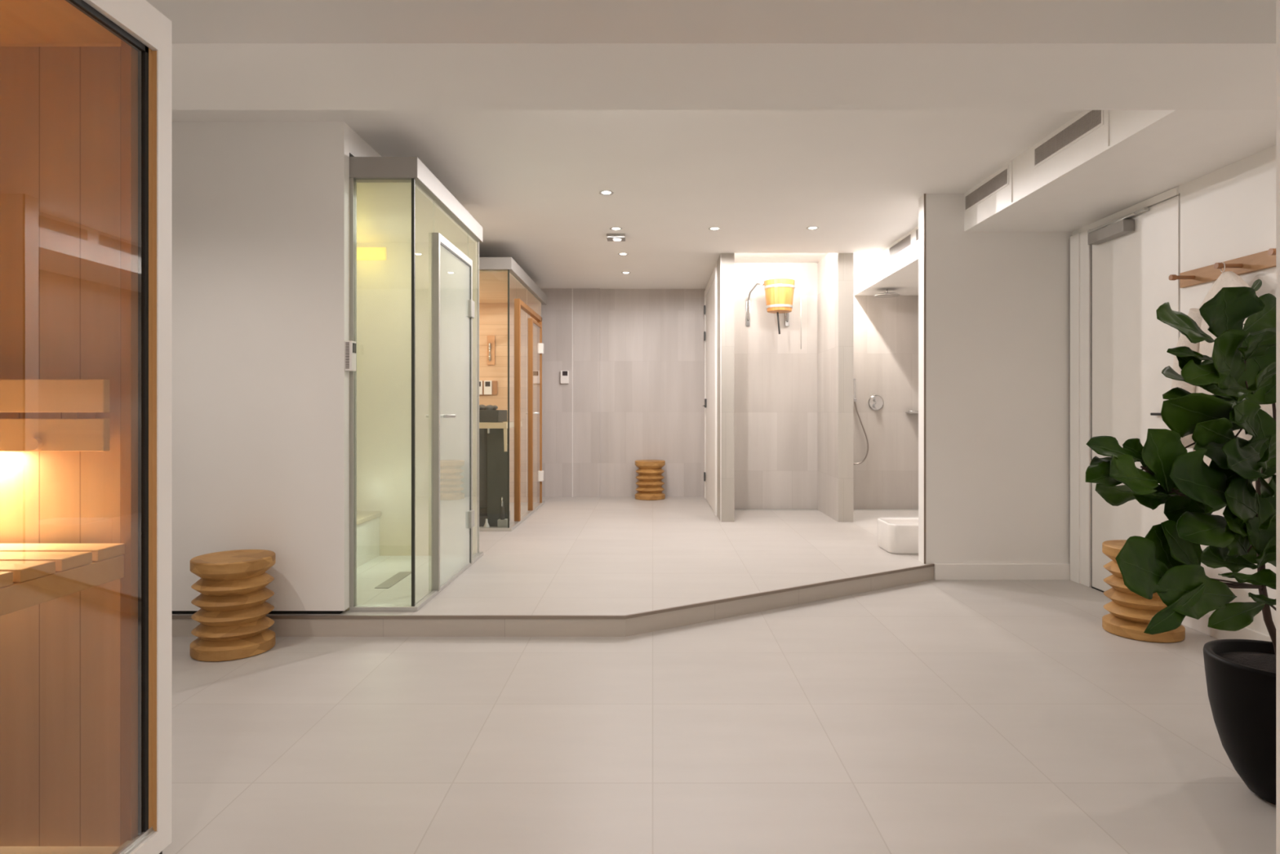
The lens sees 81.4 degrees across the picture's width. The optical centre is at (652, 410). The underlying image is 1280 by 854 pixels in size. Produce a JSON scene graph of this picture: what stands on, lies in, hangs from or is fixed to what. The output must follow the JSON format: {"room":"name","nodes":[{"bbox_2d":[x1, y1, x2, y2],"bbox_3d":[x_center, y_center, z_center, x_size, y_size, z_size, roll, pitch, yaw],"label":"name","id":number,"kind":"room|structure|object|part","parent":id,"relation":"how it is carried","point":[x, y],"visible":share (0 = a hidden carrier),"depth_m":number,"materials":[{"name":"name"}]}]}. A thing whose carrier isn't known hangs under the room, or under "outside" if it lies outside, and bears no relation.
{"room":"spa sauna area","nodes":[
{"label":"spa sauna area","id":0,"kind":"room"},
{"bbox_2d":[172,121,349,610],"bbox_3d":[-3.065,-0.221,3.721,3.070,2.427,0.062,0,0,0],"label":"wall","id":1,"kind":"structure","parent":0,"point":[260,210],"depth_m":3.69,"materials":[{"name":"white paint"}]},
{"bbox_2d":[172,610,342,613],"bbox_3d":[-3.055,1.004,3.730,2.990,0.018,0.040,0,0,0],"label":"trim","id":2,"kind":"structure","parent":1,"relation":"attached to","point":[173,611],"depth_m":3.71,"materials":[{"name":"black metal"}]},
{"bbox_2d":[344,340,355,371],"bbox_3d":[-1.510,-0.273,3.721,0.039,0.149,0.058,0,0,0],"label":"control unit","id":3,"kind":"object","parent":1,"relation":"attached to","point":[349,345],"visible":1,"depth_m":3.69,"materials":[{"name":"white plastic"}]},
{"bbox_2d":[349,126,381,156],"bbox_3d":[-2.125,-1.369,4.851,1.190,0.130,2.197,0,0,0],"label":"wall","id":4,"kind":"structure","parent":0,"point":[358,147],"depth_m":3.87,"materials":[{"name":"white paint"}]},
{"bbox_2d":[172,496,926,614],"bbox_3d":[-0.762,1.065,6.391,7.675,0.103,5.417,0,0,0],"label":"floor","id":5,"kind":"structure","parent":0,"point":[602,555],"depth_m":5.09,"materials":[{"name":"tile"}]},
{"bbox_2d":[172,618,625,636],"bbox_3d":[-2.367,1.073,3.679,4.466,0.087,0.011,0,0,0],"label":"step","id":6,"kind":"structure","parent":5,"relation":"attached to","point":[180,627],"depth_m":3.67,"materials":[{"name":"tile"}]},
{"bbox_2d":[172,614,625,618],"bbox_3d":[-2.367,1.020,3.677,4.466,0.016,0.014,0,0,0],"label":"step","id":7,"kind":"structure","parent":5,"relation":"attached to","point":[174,616],"depth_m":3.67,"materials":[{"name":"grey metal"}]},
{"bbox_2d":[345,156,483,611],"bbox_3d":[-1.920,-0.134,4.487,1.590,2.294,1.467,0,0,0],"label":"cabin","id":8,"kind":"object","parent":5,"relation":"on","point":[414,248],"visible":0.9,"depth_m":5.15,"materials":[{"name":"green glass"}]},
{"bbox_3d":[-2.277,0.713,4.475,0.805,0.034,1.350,0,0,0],"label":"bench seat","id":9,"kind":"part","parent":8,"relation":"part of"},
{"bbox_2d":[356,247,386,260],"bbox_3d":[-1.960,-1.084,5.139,0.240,0.090,0.019,0,0,0],"label":"lamp","id":10,"kind":"object","parent":8,"relation":"attached to","point":[362,253],"depth_m":5.13,"materials":[{"name":"yellow"}]},
{"bbox_3d":[-1.359,1.002,4.487,0.344,0.022,1.465,0,0,0],"label":"sill","id":11,"kind":"part","parent":8,"relation":"part of","materials":[{"name":"metal"}]},
{"bbox_3d":[-1.190,0.031,4.250,0.130,0.018,0.018,0,0,0],"label":"door handle","id":12,"kind":"part","parent":8,"relation":"part of","materials":[{"name":"metal"}]},
{"bbox_3d":[-1.201,0.007,4.491,0.042,1.982,0.768,0,0,0],"label":"door frame","id":13,"kind":"part","parent":8,"relation":"part of","materials":[{"name":"grey metal"}]},
{"bbox_2d":[479,257,546,531],"bbox_3d":[-1.925,-0.138,7.293,1.570,2.302,2.094,0,0,0],"label":"cabin","id":14,"kind":"object","parent":5,"relation":"on","point":[511,302],"depth_m":7.15,"materials":[{"name":"brown wood"}]},
{"bbox_2d":[484,519,489,527],"bbox_3d":[-1.420,0.965,6.360,0.050,0.078,0.049,0,0,0],"label":"bottle","id":15,"kind":"object","parent":14,"relation":"on","point":[486,525],"visible":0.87,"depth_m":6.35,"materials":[{"name":"white plastic"}]},
{"bbox_2d":[479,380,497,394],"bbox_3d":[-1.867,-0.252,8.117,0.335,0.153,0.042,0,0,0],"label":"control panel","id":16,"kind":"object","parent":14,"relation":"attached to","point":[486,387],"visible":0.65,"depth_m":8.10,"materials":[{"name":"white plastic"}]},
{"bbox_2d":[487,335,494,364],"bbox_3d":[-1.765,-0.660,8.115,0.080,0.321,0.047,0,0,0],"label":"timer","id":17,"kind":"object","parent":14,"relation":"attached to","point":[491,339],"visible":1,"depth_m":8.12,"materials":[{"name":"orange wood"}]},
{"bbox_2d":[479,404,507,526],"bbox_3d":[-1.485,0.475,6.623,0.470,1.059,0.433,0,0,0],"label":"heater","id":18,"kind":"object","parent":14,"relation":"on","point":[493,459],"visible":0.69,"depth_m":6.43,"materials":[{"name":"grey metal"}]},
{"bbox_2d":[479,409,507,422],"bbox_3d":[-1.528,0.046,6.640,0.385,0.104,0.400,0,0,0],"label":"tray","id":19,"kind":"object","parent":18,"relation":"on","point":[485,415],"depth_m":6.44,"materials":[{"name":"grey metal"}]},
{"bbox_3d":[-1.666,0.224,6.662,0.868,0.245,0.735,0,0,0],"label":"heater guard","id":20,"kind":"part","parent":14,"relation":"part of","materials":[{"name":"beige wood"}]},
{"bbox_3d":[-1.666,0.126,6.662,0.868,0.050,0.735,0,0,0],"label":"rail","id":21,"kind":"part","parent":14,"relation":"part of","materials":[{"name":"beige wood"}]},
{"bbox_2d":[497,497,507,527],"bbox_3d":[-1.285,0.870,6.380,0.080,0.268,0.081,0,0,0],"label":"water tap","id":22,"kind":"object","parent":14,"relation":"on","point":[502,522],"visible":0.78,"depth_m":6.35,"materials":[{"name":"grey metal"}]},
{"bbox_3d":[-1.942,1.000,7.203,1.516,0.027,1.914,0,0,0],"label":"sill","id":23,"kind":"part","parent":14,"relation":"part of","materials":[{"name":"metal"}]},
{"bbox_3d":[-1.213,-0.101,6.447,0.008,2.173,0.355,0,0,0],"label":"pane","id":24,"kind":"part","parent":14,"relation":"part of","materials":[{"name":"clear glass"}]},
{"bbox_3d":[-1.210,-0.005,6.649,0.052,1.987,0.045,0,0,0],"label":"frame post","id":25,"kind":"part","parent":14,"relation":"part of","materials":[{"name":"brown wood"}]},
{"bbox_3d":[-1.213,0.016,7.005,0.008,1.940,0.680,0,0,0],"label":"pane","id":26,"kind":"part","parent":14,"relation":"part of","materials":[{"name":"clear glass"}]},
{"bbox_3d":[-1.213,-1.093,7.378,0.008,0.188,1.505,0,0,0],"label":"pane","id":27,"kind":"part","parent":14,"relation":"part of","materials":[{"name":"clear glass"}]},
{"bbox_3d":[-1.212,0.037,7.365,0.049,1.902,0.040,0,0,0],"label":"frame post","id":28,"kind":"part","parent":14,"relation":"part of","materials":[{"name":"brown wood"}]},
{"bbox_3d":[-1.201,0.050,7.668,0.008,1.863,0.560,0,0,0],"label":"door","id":29,"kind":"part","parent":14,"relation":"part of","materials":[{"name":"clear glass"}]},
{"bbox_3d":[-1.212,-0.005,7.970,0.049,1.987,0.040,0,0,0],"label":"frame post","id":30,"kind":"part","parent":14,"relation":"part of","materials":[{"name":"brown wood"}]},
{"bbox_2d":[635,459,665,500],"bbox_3d":[-0.030,0.794,8.560,0.348,0.437,0.348,0,0,21],"label":"stool","id":31,"kind":"object","parent":5,"relation":"on","point":[650,477],"visible":1,"depth_m":8.43,"materials":[{"name":"brown wood"}]},
{"bbox_2d":[734,509,817,510],"bbox_3d":[1.218,1.012,7.586,0.935,0.005,0.052,0,0,0],"label":"linear drain","id":32,"kind":"object","parent":5,"relation":"on","point":[735,509],"visible":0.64,"depth_m":7.57,"materials":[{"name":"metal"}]},
{"bbox_2d":[624,564,933,618],"bbox_3d":[0.860,1.020,4.299,2.351,0.016,0.014,0,0,-32],"label":"trim","id":33,"kind":"structure","parent":5,"relation":"attached to","point":[762,593],"depth_m":4.16,"materials":[{"name":"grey metal"}]},
{"bbox_2d":[625,566,933,636],"bbox_3d":[0.859,1.073,4.301,2.351,0.087,0.011,0,0,-32],"label":"step","id":34,"kind":"structure","parent":5,"relation":"attached to","point":[660,621],"depth_m":4.16,"materials":[{"name":"tile"}]},
{"bbox_2d":[853,509,918,510],"bbox_3d":[2.292,1.012,7.586,0.915,0.005,0.052,0,0,0],"label":"linear drain","id":35,"kind":"object","parent":5,"relation":"on","point":[854,509],"visible":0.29,"depth_m":7.57,"materials":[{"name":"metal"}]},
{"bbox_2d":[877,517,918,554],"bbox_3d":[1.916,0.908,5.418,0.488,0.210,0.365,0,0,0],"label":"foot bath","id":36,"kind":"object","parent":5,"relation":"on","point":[896,535],"visible":0.52,"depth_m":5.25,"materials":[{"name":"white ceramic"}]},
{"bbox_2d":[540,288,599,497],"bbox_3d":[-1.670,-0.210,8.750,2.100,2.447,0.030,0,0,0],"label":"wall strip","id":37,"kind":"object","parent":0,"point":[557,314],"visible":0.36,"depth_m":8.74,"materials":[{"name":"tile"}]},
{"bbox_2d":[560,370,568,383],"bbox_3d":[-1.032,-0.393,8.717,0.094,0.152,0.038,0,0,0],"label":"controller","id":38,"kind":"object","parent":37,"relation":"attached to","point":[564,374],"visible":1,"depth_m":8.70,"materials":[{"name":"white plastic"}]},
{"bbox_2d":[172,110,1083,288],"bbox_3d":[-0.762,-1.559,5.900,7.675,0.250,6.000,0,0,0],"label":"ceiling","id":39,"kind":"structure","parent":0,"point":[533,180],"depth_m":4.42,"materials":[{"name":"paint"}]},
{"bbox_2d":[599,190,613,195],"bbox_3d":[-0.305,-1.432,4.894,0.098,0.004,0.098,0,0,0],"label":"recessed light","id":40,"kind":"object","parent":39,"relation":"in","point":[602,193],"visible":1,"depth_m":4.89,"materials":[{"name":"metal"}]},
{"bbox_2d":[606,233,625,241],"bbox_3d":[-0.300,-1.409,6.100,0.150,0.050,0.140,0,0,0],"label":"recessed light","id":41,"kind":"object","parent":39,"relation":"attached to","point":[610,237],"visible":1,"depth_m":6.03,"materials":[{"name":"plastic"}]},
{"bbox_2d":[609,226,622,230],"bbox_3d":[-0.289,-1.432,5.862,0.098,0.004,0.098,0,0,0],"label":"recessed light","id":42,"kind":"object","parent":39,"relation":"in","point":[614,228],"visible":1,"depth_m":5.86,"materials":[{"name":"beige"}]},
{"bbox_2d":[617,253,628,255],"bbox_3d":[-0.270,-1.432,6.810,0.098,0.004,0.098,0,0,0],"label":"recessed light","id":43,"kind":"object","parent":39,"relation":"in","point":[620,254],"visible":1,"depth_m":6.80,"materials":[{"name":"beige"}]},
{"bbox_2d":[708,226,720,230],"bbox_3d":[0.488,-1.432,5.860,0.098,0.004,0.098,0,0,0],"label":"recessed light","id":44,"kind":"object","parent":39,"relation":"in","point":[713,228],"visible":1,"depth_m":5.86,"materials":[{"name":"beige"}]},
{"bbox_2d":[806,226,818,230],"bbox_3d":[1.256,-1.432,5.840,0.098,0.004,0.098,0,0,0],"label":"recessed light","id":45,"kind":"object","parent":39,"relation":"in","point":[811,228],"visible":1,"depth_m":5.83,"materials":[{"name":"beige"}]},
{"bbox_2d":[964,110,1275,231],"bbox_3d":[2.518,-1.334,3.940,0.915,0.300,2.020,0,0,0],"label":"ceiling","id":46,"kind":"structure","parent":39,"relation":"attached to","point":[1149,153],"depth_m":3.65,"materials":[{"name":"white paint"}]},
{"bbox_2d":[964,164,1008,212],"bbox_3d":[2.058,-1.363,4.605,0.005,0.112,0.604,0,0,0],"label":"ceiling vent","id":47,"kind":"object","parent":46,"relation":"in","point":[1000,180],"visible":1,"depth_m":4.58,"materials":[{"name":"white metal"}]},
{"bbox_2d":[1010,160,1012,202],"bbox_3d":[2.058,-1.314,4.265,0.007,0.240,0.008,0,0,0],"label":"trim","id":48,"kind":"structure","parent":46,"relation":"attached to","point":[1011,160],"depth_m":4.26,"materials":[{"name":"white paint"}]},
{"bbox_2d":[1033,110,1103,168],"bbox_3d":[2.058,-1.363,3.708,0.005,0.112,0.619,0,0,0],"label":"ceiling vent","id":49,"kind":"object","parent":46,"relation":"in","point":[1088,122],"visible":0.92,"depth_m":3.69,"materials":[{"name":"white metal"}]},
{"bbox_2d":[1106,110,1109,146],"bbox_3d":[2.058,-1.314,3.360,0.007,0.240,0.008,0,0,0],"label":"trim","id":50,"kind":"structure","parent":46,"relation":"attached to","point":[1108,111],"depth_m":3.36,"materials":[{"name":"white paint"}]},
{"bbox_2d":[600,288,705,496],"bbox_3d":[-0.985,-0.210,8.857,3.470,2.447,0.186,0,0,0],"label":"wall","id":51,"kind":"structure","parent":0,"point":[652,342],"depth_m":8.76,"materials":[{"name":"tile"}]},
{"bbox_2d":[572,288,573,497],"bbox_3d":[-0.942,-0.210,8.733,0.007,2.447,0.005,0,0,0],"label":"trim","id":52,"kind":"structure","parent":51,"relation":"attached to","point":[572,288],"depth_m":8.73,"materials":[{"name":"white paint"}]},
{"bbox_2d":[146,0,1275,110],"bbox_3d":[-0.762,-1.409,2.665,7.675,0.450,0.530,0,0,0],"label":"ceiling beam","id":53,"kind":"structure","parent":0,"point":[228,55],"depth_m":2.46,"materials":[{"name":"paint"}]},
{"bbox_2d":[162,579,1275,853],"bbox_3d":[-0.762,1.176,3.450,7.675,0.120,11.300,0,0,0],"label":"floor","id":54,"kind":"structure","parent":0,"point":[932,716],"depth_m":2.56,"materials":[{"name":"tile"}]},
{"bbox_2d":[0,0,172,853],"bbox_3d":[-2.180,0.088,0.133,2.040,2.055,3.325,0,0,0],"label":"cabin","id":55,"kind":"object","parent":54,"relation":"on","point":[86,86],"visible":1,"depth_m":1.74,"materials":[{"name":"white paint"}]},
{"bbox_3d":[-2.112,0.011,1.670,1.775,0.161,0.020,0,0,0],"label":"backrest","id":56,"kind":"part","parent":55,"relation":"part of","materials":[{"name":"brown wood"}]},
{"bbox_3d":[-1.220,0.355,1.250,0.025,0.052,0.900,0,0,0],"label":"bench rail","id":57,"kind":"part","parent":55,"relation":"part of","materials":[{"name":"brown wood"}]},
{"bbox_3d":[-2.180,0.051,0.147,2.040,1.980,3.295,0,0,0],"label":"white frame","id":58,"kind":"part","parent":55,"relation":"part of","materials":[{"name":"paint"}]},
{"bbox_3d":[-1.204,0.084,1.718,0.023,1.865,0.035,0,0,0],"label":"corner post","id":59,"kind":"part","parent":55,"relation":"part of","materials":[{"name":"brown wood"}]},
{"bbox_2d":[190,549,275,661],"bbox_3d":[-1.955,0.897,3.472,0.348,0.437,0.348,0,0,-17],"label":"stool","id":60,"kind":"object","parent":54,"relation":"on","point":[234,624],"visible":1,"depth_m":3.35,"materials":[{"name":"brown wood"}]},
{"bbox_2d":[1102,539,1185,642],"bbox_3d":[2.463,0.897,3.740,0.348,0.437,0.348,0,0,-36],"label":"stool","id":61,"kind":"object","parent":54,"relation":"on","point":[1131,613],"visible":0.47,"depth_m":3.66,"materials":[{"name":"brown wood"}]},
{"bbox_2d":[1085,279,1275,804],"bbox_3d":[1.619,0.363,2.084,1.149,1.506,0.417,0,0,-22],"label":"potted plant","id":62,"kind":"object","parent":54,"relation":"on","point":[1240,373],"visible":0.98,"depth_m":2.02,"materials":[{"name":"green plant"}]},
{"bbox_2d":[1203,639,1275,804],"bbox_3d":[1.814,0.913,2.140,0.372,0.405,0.372,0,0,0],"label":"pot","id":63,"kind":"object","parent":54,"relation":"on","point":[1241,673],"depth_m":2.10,"materials":[{"name":"black ceramic"}]},
{"bbox_2d":[716,253,733,521],"bbox_3d":[0.679,-0.256,6.965,0.121,2.537,0.390,0,0,0],"label":"wall","id":64,"kind":"structure","parent":0,"point":[725,263],"depth_m":6.77,"materials":[{"name":"tile"}]},
{"bbox_2d":[733,253,734,521],"bbox_3d":[0.743,-0.251,7.200,0.005,2.527,0.840,0,0,0],"label":"wall","id":65,"kind":"structure","parent":0,"point":[734,253],"depth_m":6.78,"materials":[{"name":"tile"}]},
{"bbox_2d":[734,253,866,262],"bbox_3d":[1.847,-1.599,7.260,2.455,0.170,0.980,0,0,0],"label":"ceiling","id":66,"kind":"structure","parent":0,"point":[739,257],"depth_m":7.36,"materials":[{"name":"paint"}]},
{"bbox_2d":[734,262,918,509],"bbox_3d":[1.856,-0.336,7.684,2.238,2.697,0.132,0,0,0],"label":"wall","id":67,"kind":"structure","parent":0,"point":[775,379],"depth_m":7.62,"materials":[{"name":"tile"}]},
{"bbox_2d":[746,273,802,348],"bbox_3d":[1.210,-0.973,7.373,0.510,0.738,0.488,0,0,0],"label":"shower","id":68,"kind":"object","parent":67,"relation":"attached to","point":[779,292],"visible":1,"depth_m":7.19,"materials":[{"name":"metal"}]},
{"bbox_3d":[0.975,-0.994,7.609,0.040,0.260,0.017,0,0,0],"label":"bracket plate","id":69,"kind":"part","parent":68,"relation":"part of","materials":[{"name":"silver metal"}]},
{"bbox_3d":[1.375,-0.994,7.609,0.040,0.260,0.017,0,0,0],"label":"bracket plate","id":70,"kind":"part","parent":68,"relation":"part of","materials":[{"name":"silver metal"}]},
{"bbox_3d":[1.452,-0.964,7.280,0.009,0.720,0.007,0,0,0],"label":"pull chain","id":71,"kind":"part","parent":68,"relation":"part of","materials":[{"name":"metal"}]},
{"bbox_2d":[853,378,868,464],"bbox_3d":[2.077,0.112,7.565,0.239,0.873,0.067,0,0,11],"label":"shower","id":72,"kind":"object","parent":67,"relation":"attached to","point":[855,398],"visible":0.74,"depth_m":7.55,"materials":[{"name":"silver metal"}]},
{"bbox_2d":[868,395,883,410],"bbox_3d":[2.285,-0.081,7.590,0.156,0.156,0.055,0,0,0],"label":"shower valve","id":73,"kind":"object","parent":67,"relation":"attached to","point":[875,402],"visible":1,"depth_m":7.61,"materials":[{"name":"silver metal"}]},
{"bbox_3d":[2.285,-0.049,7.583,0.056,0.056,0.043,0,0,0],"label":"knob","id":74,"kind":"part","parent":73,"relation":"part of","materials":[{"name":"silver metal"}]},
{"bbox_3d":[2.285,-0.109,7.586,0.048,0.048,0.038,0,0,0],"label":"knob","id":75,"kind":"part","parent":73,"relation":"part of","materials":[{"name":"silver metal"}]},
{"bbox_2d":[817,253,853,521],"bbox_3d":[1.757,-0.256,7.195,0.138,2.537,0.850,0,0,0],"label":"wall","id":76,"kind":"structure","parent":0,"point":[828,266],"depth_m":6.87,"materials":[{"name":"tile"}]},
{"bbox_2d":[853,253,853,521],"bbox_3d":[1.827,-0.251,7.196,0.004,2.527,0.848,0,0,0],"label":"wall","id":77,"kind":"structure","parent":0,"point":[853,253],"depth_m":6.77,"materials":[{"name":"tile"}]},
{"bbox_2d":[853,226,918,295],"bbox_3d":[2.518,-1.351,6.320,0.915,0.345,2.600,0,0,0],"label":"ceiling","id":78,"kind":"structure","parent":0,"point":[874,273],"depth_m":6.83,"materials":[{"name":"white paint"}]},
{"bbox_2d":[874,288,900,297],"bbox_3d":[2.274,-1.145,7.220,0.244,0.067,0.244,0,0,0],"label":"shower head","id":79,"kind":"object","parent":78,"relation":"attached to","point":[887,295],"visible":1,"depth_m":7.19},
{"bbox_2d":[888,231,911,259],"bbox_3d":[2.058,-1.367,6.200,0.005,0.109,0.564,0,0,0],"label":"ceiling vent","id":80,"kind":"object","parent":78,"relation":"in","point":[905,242],"visible":1,"depth_m":6.17,"materials":[{"name":"white metal"}]},
{"bbox_2d":[915,226,918,243],"bbox_3d":[2.058,-1.367,5.520,0.005,0.109,0.604,0,0,0],"label":"ceiling vent","id":81,"kind":"object","parent":78,"relation":"in","point":[917,228],"visible":0.15,"depth_m":5.79,"materials":[{"name":"white metal"}]},
{"bbox_2d":[915,229,918,239],"bbox_3d":[2.059,-1.367,5.520,0.004,0.085,0.580,0,0,0],"label":"grille","id":82,"kind":"object","parent":81,"relation":"attached to","point":[917,230],"depth_m":5.79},
{"bbox_2d":[918,193,1072,564],"bbox_3d":[2.286,-0.210,4.975,0.978,2.447,0.110,0,0,0],"label":"wall","id":83,"kind":"structure","parent":0,"point":[997,304],"depth_m":4.92,"materials":[{"name":"white paint"}]},
{"bbox_2d":[924,193,925,564],"bbox_3d":[1.800,-0.210,4.919,0.012,2.447,0.004,0,0,0],"label":"trim","id":84,"kind":"structure","parent":83,"relation":"attached to","point":[924,193],"depth_m":4.92,"materials":[{"name":"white metal"}]},
{"bbox_2d":[1072,185,1180,235],"bbox_3d":[2.875,-1.215,4.433,0.200,0.138,1.035,0,0,0],"label":"wall","id":85,"kind":"structure","parent":0,"point":[1086,228],"depth_m":4.79,"materials":[{"name":"white paint"}]},
{"bbox_2d":[1180,144,1275,635],"bbox_3d":[2.875,-0.084,2.558,0.200,2.400,2.715,0,0,0],"label":"wall","id":86,"kind":"structure","parent":0,"point":[1228,212],"depth_m":3.56,"materials":[{"name":"white paint"}]},
{"bbox_2d":[1070,186,1180,592],"bbox_3d":[2.755,-0.033,4.410,0.110,2.298,0.983,0,0,0],"label":"door","id":87,"kind":"structure","parent":86,"relation":"in","point":[1121,267],"depth_m":4.44,"materials":[{"name":"paint"}]},
{"bbox_3d":[2.748,-1.123,4.410,0.027,0.015,0.540,0,0,0],"label":"closer rail","id":88,"kind":"part","parent":87,"relation":"part of","materials":[{"name":"metal"}]},
{"bbox_3d":[2.732,-1.109,4.385,0.012,0.033,0.331,0,0,-1],"label":"closer arm","id":89,"kind":"part","parent":87,"relation":"part of","materials":[{"name":"metal"}]},
{"bbox_3d":[2.745,0.019,4.025,0.014,0.014,0.140,0,0,0],"label":"handle","id":90,"kind":"part","parent":87,"relation":"part of","materials":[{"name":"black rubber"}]},
{"bbox_2d":[1168,248,1275,288],"bbox_3d":[2.706,-0.680,3.255,0.138,0.078,1.270,0,0,0],"label":"coat rack","id":91,"kind":"object","parent":86,"relation":"attached to","point":[1264,260],"visible":0.91,"depth_m":3.50,"materials":[{"name":"brown wood"}]},
{"bbox_2d":[1171,262,1275,488],"bbox_3d":[2.674,-0.156,3.482,0.170,1.078,0.570,0,0,0],"label":"bathrobe","id":92,"kind":"object","parent":91,"relation":"hanging from","point":[1228,278],"visible":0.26,"depth_m":3.54,"materials":[{"name":"white fabric"}]},
{"bbox_2d":[1181,613,1271,641],"bbox_3d":[2.768,1.064,2.732,0.017,0.104,2.345,0,0,0],"label":"baseboard","id":93,"kind":"structure","parent":86,"relation":"attached to","point":[1201,624],"depth_m":3.62,"materials":[{"name":"white paint"}]},
{"bbox_2d":[1275,0,1279,853],"bbox_3d":[2.187,-0.159,1.400,1.776,2.550,0.300,0,0,0],"label":"wall","id":94,"kind":"structure","parent":0,"point":[1277,2],"depth_m":1.55,"materials":[{"name":"white paint"}]},
{"bbox_3d":[0.679,-0.255,7.965,0.115,2.537,1.610,0,0,0],"label":"wall","id":95,"kind":"structure","parent":0,"visible":0},
{"bbox_2d":[702,266,716,515],"bbox_3d":[0.590,-0.185,7.915,0.063,2.397,1.490,0,0,0],"label":"door","id":96,"kind":"structure","parent":95,"relation":"in","point":[710,292],"depth_m":7.83,"materials":[{"name":"paint"}]},
{"bbox_3d":[2.317,1.065,4.935,0.915,0.103,0.030,0,0,0],"label":"wall","id":97,"kind":"structure","parent":0,"visible":0},
{"bbox_2d":[934,563,1070,579],"bbox_3d":[2.311,1.064,4.912,0.898,0.104,0.017,0,0,0],"label":"baseboard","id":98,"kind":"structure","parent":97,"relation":"attached to","point":[942,571],"depth_m":4.90,"materials":[{"name":"white paint"}]}
]}

